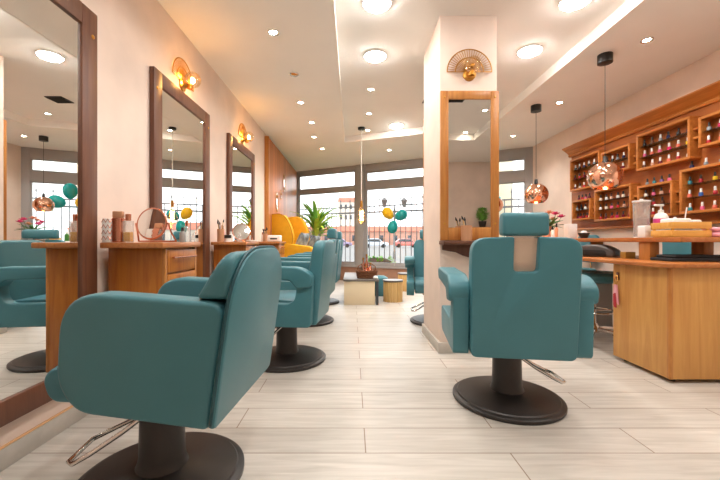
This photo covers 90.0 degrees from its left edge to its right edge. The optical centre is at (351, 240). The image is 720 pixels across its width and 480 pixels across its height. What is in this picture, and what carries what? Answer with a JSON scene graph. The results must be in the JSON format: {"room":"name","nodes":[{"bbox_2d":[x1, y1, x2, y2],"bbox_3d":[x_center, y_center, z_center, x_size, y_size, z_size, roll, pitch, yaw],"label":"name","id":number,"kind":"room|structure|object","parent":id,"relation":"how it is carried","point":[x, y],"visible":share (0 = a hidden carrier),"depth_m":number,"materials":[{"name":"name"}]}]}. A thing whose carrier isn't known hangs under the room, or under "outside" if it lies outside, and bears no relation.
{"room":"salon","nodes":[
{"label":"salon","id":0,"kind":"room"},
{"bbox_2d":[0,0,266,446],"bbox_3d":[-1.410,-0.470,3.375,0.120,2.700,10.750,0,0,0],"label":"wall","id":1,"kind":"structure","parent":0,"point":[133,36],"depth_m":2.28,"materials":[{"name":"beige paint"}]},
{"bbox_2d":[0,405,87,471],"bbox_3d":[-1.343,0.839,1.790,0.014,0.082,7.580,0,0,0],"label":"baseboard","id":2,"kind":"structure","parent":1,"relation":"attached to","point":[20,448],"depth_m":1.53,"materials":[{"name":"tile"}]},
{"bbox_2d":[0,0,96,427],"bbox_3d":[-1.329,-0.233,1.381,0.040,1.865,0.962,0,0,0],"label":"wall mirror","id":3,"kind":"object","parent":1,"relation":"attached to","point":[48,48],"visible":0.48,"depth_m":1.54,"materials":[{"name":"brown wood"}]},
{"bbox_2d":[100,242,200,293],"bbox_3d":[-1.146,0.359,2.108,0.336,0.702,0.473,0,0,0],"label":"vanity cabinet","id":4,"kind":"object","parent":1,"relation":"attached to","point":[143,267],"visible":0.4,"depth_m":1.94,"materials":[{"name":"orange wood"}]},
{"bbox_2d":[101,218,111,241],"bbox_3d":[-1.286,-0.055,1.902,0.049,0.126,0.049,0,0,0],"label":"jar","id":5,"kind":"object","parent":4,"relation":"on","point":[106,227],"visible":0.73,"depth_m":1.88,"materials":[{"name":"ceramic"}]},
{"bbox_2d":[112,211,124,241],"bbox_3d":[-1.236,-0.075,1.905,0.052,0.165,0.040,0,0,0],"label":"perfume bottle","id":6,"kind":"object","parent":4,"relation":"on","point":[118,218],"visible":0.96,"depth_m":1.89,"materials":[{"name":"gold metal"}]},
{"bbox_2d":[123,214,132,241],"bbox_3d":[-1.188,-0.068,1.912,0.042,0.150,0.036,0,0,0],"label":"perfume bottle","id":7,"kind":"object","parent":4,"relation":"on","point":[127,236],"visible":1,"depth_m":1.90,"materials":[{"name":"clear glass"}]},
{"bbox_2d":[135,208,176,241],"bbox_3d":[-1.148,-0.093,2.088,0.246,0.200,0.072,0,0,6],"label":"mirror","id":8,"kind":"object","parent":4,"relation":"on","point":[151,223],"visible":1,"depth_m":2.07,"materials":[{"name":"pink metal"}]},
{"bbox_2d":[138,209,164,237],"bbox_3d":[-1.150,-0.101,2.067,0.168,0.167,0.028,0,0,6],"label":"mirror glass","id":9,"kind":"object","parent":8,"relation":"attached to","point":[151,222],"depth_m":2.06,"materials":[{"name":"silver metal"}]},
{"bbox_2d":[150,66,209,277],"bbox_3d":[-1.329,-0.233,2.865,0.040,1.865,0.940,0,0,0],"label":"wall mirror","id":10,"kind":"object","parent":1,"relation":"attached to","point":[179,127],"visible":0.51,"depth_m":2.79,"materials":[{"name":"brown wood"}]},
{"bbox_2d":[162,89,203,276],"bbox_3d":[-1.337,-0.230,2.865,0.018,1.680,0.740,0,0,0],"label":"mirror glass","id":11,"kind":"object","parent":10,"relation":"attached to","point":[182,126],"depth_m":2.84,"materials":[{"name":"silver metal"}]},
{"bbox_2d":[172,57,194,91],"bbox_3d":[-1.276,-1.315,2.860,0.147,0.250,0.359,0,0,0],"label":"sconce","id":12,"kind":"object","parent":1,"relation":"attached to","point":[183,84],"visible":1,"depth_m":2.84,"materials":[{"name":"gold metal"}]},
{"bbox_2d":[211,242,258,268],"bbox_3d":[-1.146,0.359,3.583,0.336,0.702,0.473,0,0,0],"label":"vanity cabinet","id":13,"kind":"object","parent":1,"relation":"attached to","point":[221,249],"visible":0.29,"depth_m":3.42,"materials":[{"name":"orange wood"}]},
{"bbox_2d":[217,219,223,241],"bbox_3d":[-1.240,-0.099,3.400,0.068,0.214,0.068,0,0,0],"label":"brush holder","id":14,"kind":"object","parent":13,"relation":"on","point":[220,232],"visible":1,"depth_m":3.37,"materials":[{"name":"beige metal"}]},
{"bbox_2d":[231,223,252,241],"bbox_3d":[-1.135,-0.087,3.693,0.239,0.187,0.081,0,0,-20],"label":"mirror","id":15,"kind":"object","parent":13,"relation":"on","point":[243,229],"visible":0.88,"depth_m":3.68,"materials":[{"name":"silver metal"}]},
{"bbox_2d":[233,224,249,238],"bbox_3d":[-1.129,-0.093,3.678,0.162,0.158,0.044,0,0,-20],"label":"mirror glass","id":16,"kind":"object","parent":15,"relation":"attached to","point":[243,229],"depth_m":3.68,"materials":[{"name":"silver metal"}]},
{"bbox_2d":[226,133,254,240],"bbox_3d":[-1.329,-0.233,4.372,0.040,1.865,1.015,0,0,0],"label":"wall mirror","id":17,"kind":"object","parent":1,"relation":"attached to","point":[240,161],"visible":0.58,"depth_m":4.25,"materials":[{"name":"brown wood"}]},
{"bbox_2d":[233,146,251,240],"bbox_3d":[-1.337,-0.230,4.372,0.018,1.680,0.815,0,0,0],"label":"mirror glass","id":18,"kind":"object","parent":17,"relation":"attached to","point":[242,161],"depth_m":4.37,"materials":[{"name":"silver metal"}]},
{"bbox_2d":[238,123,249,143],"bbox_3d":[-1.276,-1.315,4.420,0.147,0.250,0.359,0,0,0],"label":"sconce","id":19,"kind":"object","parent":1,"relation":"attached to","point":[242,133],"visible":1,"depth_m":4.40,"materials":[{"name":"gold metal"}]},
{"bbox_2d":[264,136,268,241],"bbox_3d":[-1.317,-0.370,5.575,0.065,2.500,0.050,0,0,0],"label":"trim","id":20,"kind":"structure","parent":1,"relation":"attached to","point":[266,138],"depth_m":5.55,"materials":[{"name":"brown wood"}]},
{"bbox_2d":[257,242,285,256],"bbox_3d":[-1.146,0.359,5.131,0.336,0.702,0.478,0,0,0],"label":"vanity cabinet","id":21,"kind":"object","parent":1,"relation":"attached to","point":[280,247],"visible":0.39,"depth_m":4.96,"materials":[{"name":"orange wood"}]},
{"bbox_2d":[268,235,281,241],"bbox_3d":[-1.120,-0.037,5.219,0.180,0.090,0.152,0,0,0],"label":"tissue box","id":22,"kind":"object","parent":21,"relation":"on","point":[271,238],"visible":0.94,"depth_m":5.15,"materials":[{"name":"cardboard"}]},
{"bbox_2d":[269,138,296,234],"bbox_3d":[-1.325,-0.370,7.025,0.050,2.500,2.850,0,0,0],"label":"wall panel","id":23,"kind":"object","parent":1,"relation":"attached to","point":[279,166],"depth_m":6.55,"materials":[{"name":"brown wood"}]},
{"bbox_2d":[0,280,719,479],"bbox_3d":[0.925,0.930,3.400,4.750,0.100,11.000,0,0,0],"label":"floor","id":24,"kind":"structure","parent":0,"point":[381,404],"depth_m":1.73,"materials":[{"name":"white wood"}]},
{"bbox_2d":[44,245,281,479],"bbox_3d":[-0.649,0.448,1.326,0.691,0.864,0.580,0,0,4],"label":"barber chair","id":25,"kind":"object","parent":24,"relation":"on","point":[182,355],"visible":1,"depth_m":1.06,"materials":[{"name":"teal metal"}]},
{"bbox_2d":[272,213,312,256],"bbox_3d":[-0.908,0.210,6.132,0.860,1.340,0.800,0,0,14],"label":"wingback armchair","id":26,"kind":"object","parent":24,"relation":"on","point":[289,228],"visible":0.44,"depth_m":5.79,"materials":[{"name":"yellow fabric"}]},
{"bbox_2d":[295,233,309,245],"bbox_3d":[-0.840,0.050,5.980,0.194,0.371,0.400,0,0,14],"label":"cushion","id":27,"kind":"object","parent":26,"relation":"on","point":[303,238],"visible":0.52,"depth_m":5.85,"materials":[{"name":"fabric"}]},
{"bbox_2d":[265,240,333,372],"bbox_3d":[-0.468,0.438,2.678,0.625,0.885,0.692,0,0,6],"label":"barber chair","id":28,"kind":"object","parent":24,"relation":"on","point":[305,306],"visible":0.7,"depth_m":2.43,"materials":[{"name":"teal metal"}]},
{"bbox_2d":[280,228,338,326],"bbox_3d":[-0.472,0.372,3.949,0.626,1.016,0.692,0,0,4],"label":"barber chair","id":29,"kind":"object","parent":24,"relation":"on","point":[332,234],"visible":0.32,"depth_m":3.83,"materials":[{"name":"teal leather"}]},
{"bbox_2d":[290,198,344,235],"bbox_3d":[-0.676,-0.007,7.195,1.158,1.775,0.748,0,0,-12],"label":"dracaena","id":30,"kind":"object","parent":24,"relation":"on","point":[316,218],"visible":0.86,"depth_m":7.15,"materials":[{"name":"green"}]},
{"bbox_2d":[294,231,342,304],"bbox_3d":[-0.452,0.372,5.149,0.626,1.016,0.692,0,0,4],"label":"barber chair","id":31,"kind":"object","parent":24,"relation":"on","point":[333,301],"visible":0.23,"depth_m":5.03,"materials":[{"name":"teal leather"}]},
{"bbox_2d":[343,272,378,304],"bbox_3d":[0.125,0.704,5.500,0.490,0.352,1.120,0,0,0],"label":"table","id":32,"kind":"object","parent":24,"relation":"on","point":[357,291],"visible":0.84,"depth_m":4.96,"materials":[{"name":"grey wood"}]},
{"bbox_2d":[356,264,377,278],"bbox_3d":[0.210,0.417,5.120,0.313,0.222,0.228,0,0,0],"label":"wicker basket","id":33,"kind":"object","parent":32,"relation":"on","point":[360,274],"visible":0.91,"depth_m":5.03,"materials":[{"name":"wicker"}]},
{"bbox_2d":[375,275,387,295],"bbox_3d":[0.460,0.718,5.820,0.270,0.325,0.270,0,0,0],"label":"pouf","id":34,"kind":"object","parent":24,"relation":"on","point":[380,277],"visible":0.38,"depth_m":5.70,"materials":[{"name":"teal fabric"}]},
{"bbox_2d":[383,279,402,302],"bbox_3d":[0.600,0.722,5.280,0.300,0.316,0.300,0,0,0],"label":"stool","id":35,"kind":"object","parent":24,"relation":"on","point":[392,288],"visible":1,"depth_m":5.16,"materials":[{"name":"brown"}]},
{"bbox_2d":[398,272,406,291],"bbox_3d":[0.960,0.722,6.400,0.300,0.316,0.300,0,0,0],"label":"stool","id":36,"kind":"object","parent":24,"relation":"on","point":[401,275],"visible":0.34,"depth_m":6.27,"materials":[{"name":"grey"}]},
{"bbox_2d":[405,229,423,325],"bbox_3d":[0.928,0.372,3.938,0.692,1.016,0.626,0,0,9],"label":"barber chair","id":37,"kind":"object","parent":24,"relation":"on","point":[414,264],"visible":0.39,"depth_m":4.02,"materials":[{"name":"teal leather"}]},
{"bbox_2d":[438,212,598,424],"bbox_3d":[0.858,0.372,1.982,0.692,1.016,0.626,0,0,8],"label":"barber chair","id":38,"kind":"object","parent":24,"relation":"on","point":[526,295],"visible":1,"depth_m":1.72,"materials":[{"name":"teal leather"}]},
{"bbox_2d":[578,235,598,269],"bbox_3d":[2.903,0.400,4.751,0.545,0.960,0.521,0,0,0],"label":"desk chair","id":39,"kind":"object","parent":24,"relation":"on","point":[589,236],"visible":0.09,"depth_m":4.68,"materials":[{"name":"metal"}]},
{"bbox_2d":[582,270,612,346],"bbox_3d":[2.161,0.573,3.243,0.578,0.615,0.552,0,0,0],"label":"round stool","id":40,"kind":"object","parent":24,"relation":"on","point":[599,277],"visible":0.33,"depth_m":3.10,"materials":[{"name":"leather"}]},
{"bbox_2d":[596,283,612,326],"bbox_3d":[2.348,0.620,3.620,0.305,0.520,0.340,0,0,0],"label":"trolley","id":41,"kind":"object","parent":24,"relation":"on","point":[605,290],"visible":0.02,"depth_m":3.45,"materials":[{"name":"grey metal"}]},
{"bbox_2d":[582,255,719,380],"bbox_3d":[2.277,0.507,3.565,0.765,0.745,2.770,0,0,0],"label":"desk","id":42,"kind":"object","parent":24,"relation":"on","point":[666,318],"visible":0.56,"depth_m":2.23,"materials":[{"name":"brown wood"}]},
{"bbox_2d":[582,244,620,256],"bbox_3d":[2.119,0.083,3.119,0.204,0.105,0.312,0,0,-40],"label":"lamp","id":43,"kind":"object","parent":42,"relation":"on","point":[593,250],"visible":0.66,"depth_m":3.03,"materials":[{"name":"grey"}]},
{"bbox_2d":[613,272,618,307],"bbox_3d":[1.942,0.359,2.646,0.032,0.257,0.052,0,0,0],"label":"towel","id":44,"kind":"object","parent":42,"relation":"hanging from","point":[615,292],"visible":1,"depth_m":2.64,"materials":[{"name":"pink fabric"}]},
{"bbox_2d":[573,237,719,259],"bbox_3d":[2.370,0.055,3.595,0.540,0.160,2.610,0,0,0],"label":"countertop","id":45,"kind":"structure","parent":42,"relation":"on","point":[649,246],"depth_m":2.58,"materials":[{"name":"brown wood"}]},
{"bbox_2d":[546,210,565,236],"bbox_3d":[2.516,-0.210,4.607,0.464,0.371,0.365,0,0,-43],"label":"flower vase","id":46,"kind":"object","parent":45,"relation":"on","point":[551,223],"visible":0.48,"depth_m":4.57,"materials":[{"name":"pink plant"}]},
{"bbox_2d":[564,224,576,237],"bbox_3d":[2.500,-0.110,4.120,0.100,0.170,0.100,0,0,0],"label":"dispenser","id":47,"kind":"object","parent":45,"relation":"on","point":[570,230],"visible":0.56,"depth_m":4.07,"materials":[{"name":"white plastic"}]},
{"bbox_2d":[632,199,650,237],"bbox_3d":[2.275,-0.178,2.830,0.120,0.306,0.120,0,0,0],"label":"dispenser","id":48,"kind":"object","parent":45,"relation":"on","point":[639,200],"visible":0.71,"depth_m":2.82,"materials":[{"name":"white plastic"}]},
{"bbox_2d":[638,226,651,237],"bbox_3d":[2.205,-0.070,2.710,0.070,0.090,0.060,0,0,-12],"label":"box","id":49,"kind":"object","parent":45,"relation":"on","point":[643,231],"visible":0.76,"depth_m":2.68,"materials":[{"name":"white plastic"}]},
{"bbox_2d":[653,204,668,230],"bbox_3d":[2.359,-0.153,2.750,0.098,0.256,0.096,0,0,0],"label":"soap dispenser","id":50,"kind":"object","parent":45,"relation":"on","point":[660,215],"visible":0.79,"depth_m":2.73,"materials":[{"name":"white plastic"}]},
{"bbox_2d":[653,213,668,230],"bbox_3d":[2.360,-0.120,2.750,0.094,0.190,0.094,0,0,0],"label":"bottle","id":51,"kind":"object","parent":50,"relation":"on","point":[657,217],"depth_m":2.72,"materials":[{"name":"white plastic"}]},
{"bbox_2d":[651,222,711,236],"bbox_3d":[2.320,-0.077,2.545,0.270,0.105,0.180,0,0,0],"label":"wooden crate","id":52,"kind":"object","parent":45,"relation":"on","point":[665,225],"visible":0.95,"depth_m":2.46,"materials":[{"name":"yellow wood"}]},
{"bbox_2d":[660,218,701,229],"bbox_3d":[2.320,-0.096,2.542,0.220,0.125,0.125,0,0,0],"label":"towels","id":53,"kind":"object","parent":52,"relation":"in","point":[670,219],"visible":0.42,"depth_m":2.49,"materials":[{"name":"white fabric"}]},
{"bbox_2d":[650,254,719,261],"bbox_3d":[2.290,0.114,2.440,0.400,0.042,0.180,0,0,0],"label":"mat","id":54,"kind":"object","parent":42,"relation":"on","point":[659,257],"visible":1,"depth_m":2.36,"materials":[{"name":"rubber"}]},
{"bbox_2d":[662,242,690,253],"bbox_3d":[2.883,0.400,3.381,0.545,0.960,0.521,0,0,0],"label":"desk chair","id":55,"kind":"object","parent":24,"relation":"on","point":[667,247],"visible":0.02,"depth_m":3.41,"materials":[{"name":"teal leather"}]},
{"bbox_2d":[339,267,406,279],"bbox_3d":[0.939,0.755,7.607,5.354,0.350,0.160,0,0,27],"label":"wall","id":56,"kind":"structure","parent":0,"point":[390,273],"depth_m":7.65,"materials":[{"name":"brick"}]},
{"bbox_2d":[297,165,355,265],"bbox_3d":[-0.605,-0.562,8.352,1.626,2.215,0.090,0,0,27],"label":"window","id":57,"kind":"structure","parent":56,"relation":"in","point":[352,188],"depth_m":8.24,"materials":[{"name":"grey"}]},
{"bbox_2d":[356,164,363,267],"bbox_3d":[0.203,-0.545,7.936,0.191,2.250,0.160,0,0,27],"label":"trim","id":58,"kind":"structure","parent":56,"relation":"on","point":[359,224],"depth_m":7.87,"materials":[{"name":"grey paint"}]},
{"bbox_2d":[364,158,422,266],"bbox_3d":[1.015,-0.562,7.529,1.626,2.215,0.090,0,0,27],"label":"window","id":59,"kind":"structure","parent":56,"relation":"in","point":[414,163],"depth_m":7.62,"materials":[{"name":"grey"}]},
{"bbox_2d":[499,147,532,211],"bbox_3d":[2.604,-0.562,6.722,1.422,2.215,0.090,0,0,27],"label":"window","id":60,"kind":"structure","parent":56,"relation":"in","point":[525,176],"depth_m":6.47,"materials":[{"name":"grey"}]},
{"bbox_2d":[158,0,719,171],"bbox_3d":[0.925,-1.680,3.450,4.750,0.020,11.100,0,0,0],"label":"ceiling","id":61,"kind":"structure","parent":0,"point":[232,36],"depth_m":3.44,"materials":[{"name":"paint"}]},
{"bbox_2d":[331,0,645,142],"bbox_3d":[0.943,-1.719,2.895,2.194,0.102,6.490,0,0,0],"label":"trim","id":62,"kind":"structure","parent":61,"relation":"attached to","point":[628,6],"depth_m":3.49,"materials":[{"name":"white paint"}]},
{"bbox_2d":[524,104,548,202],"bbox_3d":[2.270,-1.072,4.440,0.275,1.196,0.275,0,0,41],"label":"pendant lamp","id":63,"kind":"object","parent":61,"relation":"hanging from","point":[536,192],"visible":1,"depth_m":4.36,"materials":[{"name":"orange metal"}]},
{"bbox_2d":[587,51,623,189],"bbox_3d":[2.270,-1.072,3.230,0.275,1.196,0.275,0,0,41],"label":"pendant lamp","id":64,"kind":"object","parent":61,"relation":"hanging from","point":[605,174],"visible":1,"depth_m":3.16,"materials":[{"name":"orange metal"}]},
{"bbox_2d":[424,16,496,341],"bbox_3d":[0.915,-0.450,3.145,0.450,2.660,0.630,0,0,0],"label":"wall pillar","id":65,"kind":"structure","parent":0,"point":[451,35],"depth_m":2.83,"materials":[{"name":"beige paint"}]},
{"bbox_2d":[423,120,423,239],"bbox_3d":[0.917,-0.588,3.478,0.456,1.165,0.034,0,0,0],"label":"mirror","id":66,"kind":"object","parent":65,"relation":"attached to","point":[423,120],"visible":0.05,"depth_m":3.47,"materials":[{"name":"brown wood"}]},
{"bbox_2d":[422,323,469,352],"bbox_3d":[0.915,0.838,3.145,0.480,0.085,0.660,0,0,0],"label":"baseboard","id":67,"kind":"structure","parent":65,"relation":"attached to","point":[440,347],"depth_m":2.88,"materials":[{"name":"wood"}]},
{"bbox_2d":[439,241,473,256],"bbox_3d":[0.917,0.064,2.755,0.470,0.132,0.149,0,0,0],"label":"wall ledge","id":68,"kind":"object","parent":65,"relation":"attached to","point":[462,248],"visible":0.52,"depth_m":2.81,"materials":[{"name":"brown wood"}]},
{"bbox_2d":[461,216,471,240],"bbox_3d":[0.870,-0.097,2.735,0.084,0.189,0.084,0,0,0],"label":"brush holder","id":69,"kind":"object","parent":68,"relation":"on","point":[466,230],"visible":1,"depth_m":2.70,"materials":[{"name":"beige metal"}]},
{"bbox_2d":[447,49,491,80],"bbox_3d":[0.920,-1.380,2.756,0.359,0.250,0.147,0,0,0],"label":"sconce","id":70,"kind":"object","parent":65,"relation":"attached to","point":[469,74],"visible":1,"depth_m":2.82,"materials":[{"name":"gold metal"}]},
{"bbox_2d":[440,91,498,239],"bbox_3d":[0.917,-0.588,2.812,0.456,1.165,0.034,0,0,0],"label":"mirror","id":71,"kind":"object","parent":65,"relation":"attached to","point":[469,120],"visible":0.9,"depth_m":2.81,"materials":[{"name":"brown wood"}]},
{"bbox_2d":[449,99,490,227],"bbox_3d":[0.917,-0.605,2.818,0.338,1.008,0.016,0,0,0],"label":"mirror glass","id":72,"kind":"object","parent":71,"relation":"attached to","point":[469,119],"depth_m":2.81,"materials":[{"name":"silver metal"}]},
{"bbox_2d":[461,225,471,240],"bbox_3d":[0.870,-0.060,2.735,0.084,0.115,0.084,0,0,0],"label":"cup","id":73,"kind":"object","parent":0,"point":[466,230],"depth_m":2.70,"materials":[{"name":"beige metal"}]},
{"bbox_2d":[335,0,625,136],"bbox_3d":[0.950,-1.785,2.950,2.500,0.030,6.900,0,0,0],"label":"ceiling","id":74,"kind":"structure","parent":0,"point":[404,31],"depth_m":3.21,"materials":[{"name":"paint"}]},
{"bbox_2d":[358,126,364,220],"bbox_3d":[0.147,-1.014,5.620,0.156,1.512,0.156,0,0,0],"label":"pendant","id":75,"kind":"object","parent":74,"relation":"hanging from","point":[361,128],"visible":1,"depth_m":5.61,"materials":[{"name":"gold metal"}]},
{"bbox_2d":[364,49,386,61],"bbox_3d":[0.220,-1.752,3.430,0.220,0.036,0.220,0,0,0],"label":"recessed light","id":76,"kind":"object","parent":74,"relation":"in","point":[374,55],"visible":1,"depth_m":3.39,"materials":[{"name":"white plastic"}]},
{"bbox_2d":[362,0,391,12],"bbox_3d":[0.185,-1.752,2.667,0.220,0.036,0.220,0,0,0],"label":"recessed light","id":77,"kind":"object","parent":74,"relation":"in","point":[373,6],"visible":1,"depth_m":2.66,"materials":[{"name":"white plastic"}]},
{"bbox_2d":[517,44,542,57],"bbox_3d":[1.650,-1.752,3.340,0.220,0.036,0.220,0,0,0],"label":"recessed light","id":78,"kind":"object","parent":74,"relation":"in","point":[530,50],"visible":1,"depth_m":3.30,"materials":[{"name":"white plastic"}]},
{"bbox_2d":[558,0,590,10],"bbox_3d":[1.640,-1.752,2.644,0.220,0.036,0.220,0,0,0],"label":"recessed light","id":79,"kind":"object","parent":74,"relation":"in","point":[564,5],"visible":1,"depth_m":2.65,"materials":[{"name":"white plastic"}]},
{"bbox_2d":[533,49,719,270],"bbox_3d":[3.260,-0.470,2.194,0.120,2.700,8.389,0,0,0],"label":"wall","id":80,"kind":"structure","parent":0,"point":[551,164],"depth_m":4.54,"materials":[{"name":"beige paint"}]},
{"bbox_2d":[562,80,719,229],"bbox_3d":[3.124,-0.743,3.750,0.149,1.185,2.960,0,0,0],"label":"wall shelf","id":81,"kind":"object","parent":80,"relation":"attached to","point":[703,101],"visible":0.37,"depth_m":3.72,"materials":[{"name":"brown wood"}]},
{"bbox_2d":[572,198,593,220],"bbox_3d":[3.115,-0.417,4.820,0.109,0.275,0.380,0,0,0],"label":"display box","id":82,"kind":"object","parent":81,"relation":"attached to","point":[575,203],"visible":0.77,"depth_m":4.84,"materials":[{"name":"brown wood"}]},
{"bbox_2d":[570,150,607,191],"bbox_3d":[3.115,-0.910,4.760,0.109,0.440,0.600,0,0,0],"label":"display box","id":83,"kind":"object","parent":81,"relation":"attached to","point":[573,162],"visible":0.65,"depth_m":4.93,"materials":[{"name":"brown wood"}]},
{"bbox_2d":[573,163,597,170],"bbox_3d":[3.120,-0.975,4.760,0.097,0.006,0.552,0,0,0],"label":"glass shelf","id":84,"kind":"object","parent":83,"relation":"attached to","point":[590,166],"depth_m":4.79,"materials":[{"name":"glass"}]},
{"bbox_2d":[594,183,639,221],"bbox_3d":[3.115,-0.440,4.253,0.109,0.390,0.595,0,0,0],"label":"display box","id":85,"kind":"object","parent":81,"relation":"attached to","point":[632,187],"visible":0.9,"depth_m":4.25,"materials":[{"name":"brown wood"}]},
{"bbox_2d":[598,196,628,201],"bbox_3d":[3.120,-0.497,4.253,0.097,0.006,0.547,0,0,0],"label":"glass shelf","id":86,"kind":"object","parent":85,"relation":"attached to","point":[602,200],"depth_m":4.29,"materials":[{"name":"glass"}]},
{"bbox_2d":[599,206,628,210],"bbox_3d":[3.120,-0.383,4.253,0.097,0.006,0.547,0,0,0],"label":"glass shelf","id":87,"kind":"object","parent":85,"relation":"attached to","point":[603,209],"depth_m":4.28,"materials":[{"name":"glass"}]},
{"bbox_2d":[601,143,635,171],"bbox_3d":[3.115,-0.940,4.200,0.109,0.280,0.460,0,0,0],"label":"display box","id":88,"kind":"object","parent":81,"relation":"attached to","point":[631,147],"visible":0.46,"depth_m":4.03,"materials":[{"name":"brown wood"}]},
{"bbox_2d":[611,156,627,162],"bbox_3d":[3.120,-0.940,4.200,0.097,0.006,0.412,0,0,0],"label":"glass shelf","id":89,"kind":"object","parent":88,"relation":"attached to","point":[625,158],"depth_m":4.20,"materials":[{"name":"glass"}]},
{"bbox_2d":[637,180,682,217],"bbox_3d":[3.115,-0.415,3.654,0.109,0.340,0.424,0,0,0],"label":"display box","id":90,"kind":"object","parent":81,"relation":"attached to","point":[674,184],"visible":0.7,"depth_m":3.58,"materials":[{"name":"brown wood"}]},
{"bbox_2d":[642,193,669,197],"bbox_3d":[3.120,-0.464,3.654,0.097,0.006,0.376,0,0,0],"label":"glass shelf","id":91,"kind":"object","parent":90,"relation":"attached to","point":[648,196],"depth_m":3.69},
{"bbox_2d":[636,116,701,171],"bbox_3d":[3.115,-0.942,3.571,0.109,0.387,0.617,0,0,0],"label":"display box","id":92,"kind":"object","parent":81,"relation":"attached to","point":[693,152],"visible":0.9,"depth_m":3.51,"materials":[{"name":"brown wood"}]},
{"bbox_2d":[639,132,686,147],"bbox_3d":[3.120,-0.998,3.571,0.097,0.006,0.569,0,0,0],"label":"glass shelf","id":93,"kind":"object","parent":92,"relation":"attached to","point":[683,134],"depth_m":3.61,"materials":[{"name":"glass"}]},
{"bbox_2d":[641,144,686,157],"bbox_3d":[3.120,-0.885,3.571,0.097,0.006,0.569,0,0,0],"label":"glass shelf","id":94,"kind":"object","parent":92,"relation":"attached to","point":[683,146],"depth_m":3.58,"materials":[{"name":"glass"}]},
{"bbox_2d":[679,162,719,213],"bbox_3d":[3.115,-0.455,3.024,0.109,0.410,0.688,0,0,0],"label":"display box","id":95,"kind":"object","parent":81,"relation":"attached to","point":[684,175],"visible":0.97,"depth_m":3.33,"materials":[{"name":"brown wood"}]},
{"bbox_2d":[685,179,719,185],"bbox_3d":[3.120,-0.515,3.024,0.097,0.006,0.640,0,0,0],"label":"glass shelf","id":96,"kind":"object","parent":95,"relation":"attached to","point":[717,180],"depth_m":3.21,"materials":[{"name":"glass"}]},
{"bbox_2d":[685,193,719,198],"bbox_3d":[3.120,-0.395,3.024,0.097,0.006,0.640,0,0,0],"label":"glass shelf","id":97,"kind":"object","parent":95,"relation":"attached to","point":[711,195],"depth_m":3.22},
{"bbox_2d":[698,110,719,147],"bbox_3d":[3.115,-0.955,2.921,0.109,0.270,0.523,0,0,0],"label":"display box","id":98,"kind":"object","parent":81,"relation":"attached to","point":[703,121],"visible":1,"depth_m":3.16,"materials":[{"name":"brown wood"}]},
{"bbox_2d":[703,126,719,132],"bbox_3d":[3.120,-0.955,2.921,0.097,0.006,0.475,0,0,0],"label":"glass shelf","id":99,"kind":"object","parent":98,"relation":"attached to","point":[716,129],"depth_m":3.12,"materials":[{"name":"glass"}]},
{"label":"outside","id":100,"kind":"structure","parent":0,"visible":0},
{"bbox_2d":[338,198,353,225],"bbox_3d":[-0.550,-8.670,153.000,10.700,19.500,6.800,0,0,0],"label":"house","id":101,"kind":"structure","parent":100,"point":[345,202],"depth_m":150.01,"materials":[{"name":"beige stone"}]},
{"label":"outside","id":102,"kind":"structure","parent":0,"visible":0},
{"bbox_2d":[342,245,413,262],"bbox_3d":[0.000,1.110,74.450,120.000,0.140,131.100,0,0,0],"label":"street","id":103,"kind":"structure","parent":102,"point":[350,250],"depth_m":32.56,"materials":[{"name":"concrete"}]},
{"bbox_2d":[308,226,421,244],"bbox_3d":[-16.000,-1.470,98.000,88.600,5.100,6.800,0,0,0],"label":"house","id":104,"kind":"structure","parent":103,"relation":"on","point":[349,229],"depth_m":95.00,"materials":[{"name":"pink brick"}]},
{"bbox_2d":[368,239,388,247],"bbox_3d":[3.596,0.332,56.000,4.074,1.417,1.740,0,0,0],"label":"car","id":105,"kind":"object","parent":103,"relation":"on","point":[371,240],"visible":0.54,"depth_m":55.20,"materials":[{"name":"grey paint"}]},
{"bbox_2d":[368,256,395,262],"bbox_3d":[0.623,0.676,8.750,1.041,0.648,0.787,0,0,3],"label":"shrub","id":106,"kind":"object","parent":103,"relation":"on","point":[380,258],"visible":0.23,"depth_m":8.53,"materials":[{"name":"green plant"}]},
{"bbox_2d":[395,239,413,247],"bbox_3d":[8.596,0.332,57.000,4.074,1.417,1.740,0,0,0],"label":"car","id":107,"kind":"object","parent":103,"relation":"on","point":[408,241],"visible":0.55,"depth_m":56.20,"materials":[{"name":"red paint"}]},
{"bbox_3d":[3.000,1.025,10.250,30.000,0.050,14.500,0,0,0],"label":"lawn","id":108,"kind":"structure","parent":103,"relation":"on","visible":0},
{"bbox_2d":[301,187,523,262],"bbox_3d":[1.259,-0.080,8.882,12.100,2.160,0.045,0,0,27],"label":"iron fence","id":109,"kind":"object","parent":108,"relation":"on","point":[511,199],"visible":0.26,"depth_m":9.09,"materials":[{"name":"grey metal"}]},
{"bbox_2d":[499,161,512,236],"bbox_3d":[3.580,-1.310,8.550,0.320,4.619,0.400,0,0,0],"label":"pier","id":110,"kind":"structure","parent":108,"relation":"on","point":[504,189],"depth_m":8.35,"materials":[{"name":"beige"}]},
{"bbox_3d":[0.870,0.040,7.405,0.024,0.960,0.055,0,0,0],"label":"ribbon","id":111,"kind":"object","parent":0,"visible":0},
{"bbox_2d":[382,207,393,218],"bbox_3d":[0.735,-0.567,7.380,0.240,0.252,0.214,0,0,0],"label":"balloon","id":112,"kind":"object","parent":111,"relation":"attached to","point":[387,212],"visible":1,"depth_m":7.31,"materials":[{"name":"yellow rubber"}]},
{"bbox_2d":[387,220,397,233],"bbox_3d":[0.828,-0.297,7.360,0.218,0.289,0.214,0,0,0],"label":"balloon","id":113,"kind":"object","parent":111,"relation":"attached to","point":[392,227],"visible":1,"depth_m":7.28,"materials":[{"name":"teal rubber"}]},
{"bbox_2d":[394,209,407,220],"bbox_3d":[0.999,-0.531,7.360,0.274,0.228,0.214,0,0,0],"label":"balloon","id":114,"kind":"object","parent":111,"relation":"attached to","point":[402,214],"visible":1,"depth_m":7.29,"materials":[{"name":"teal rubber"}]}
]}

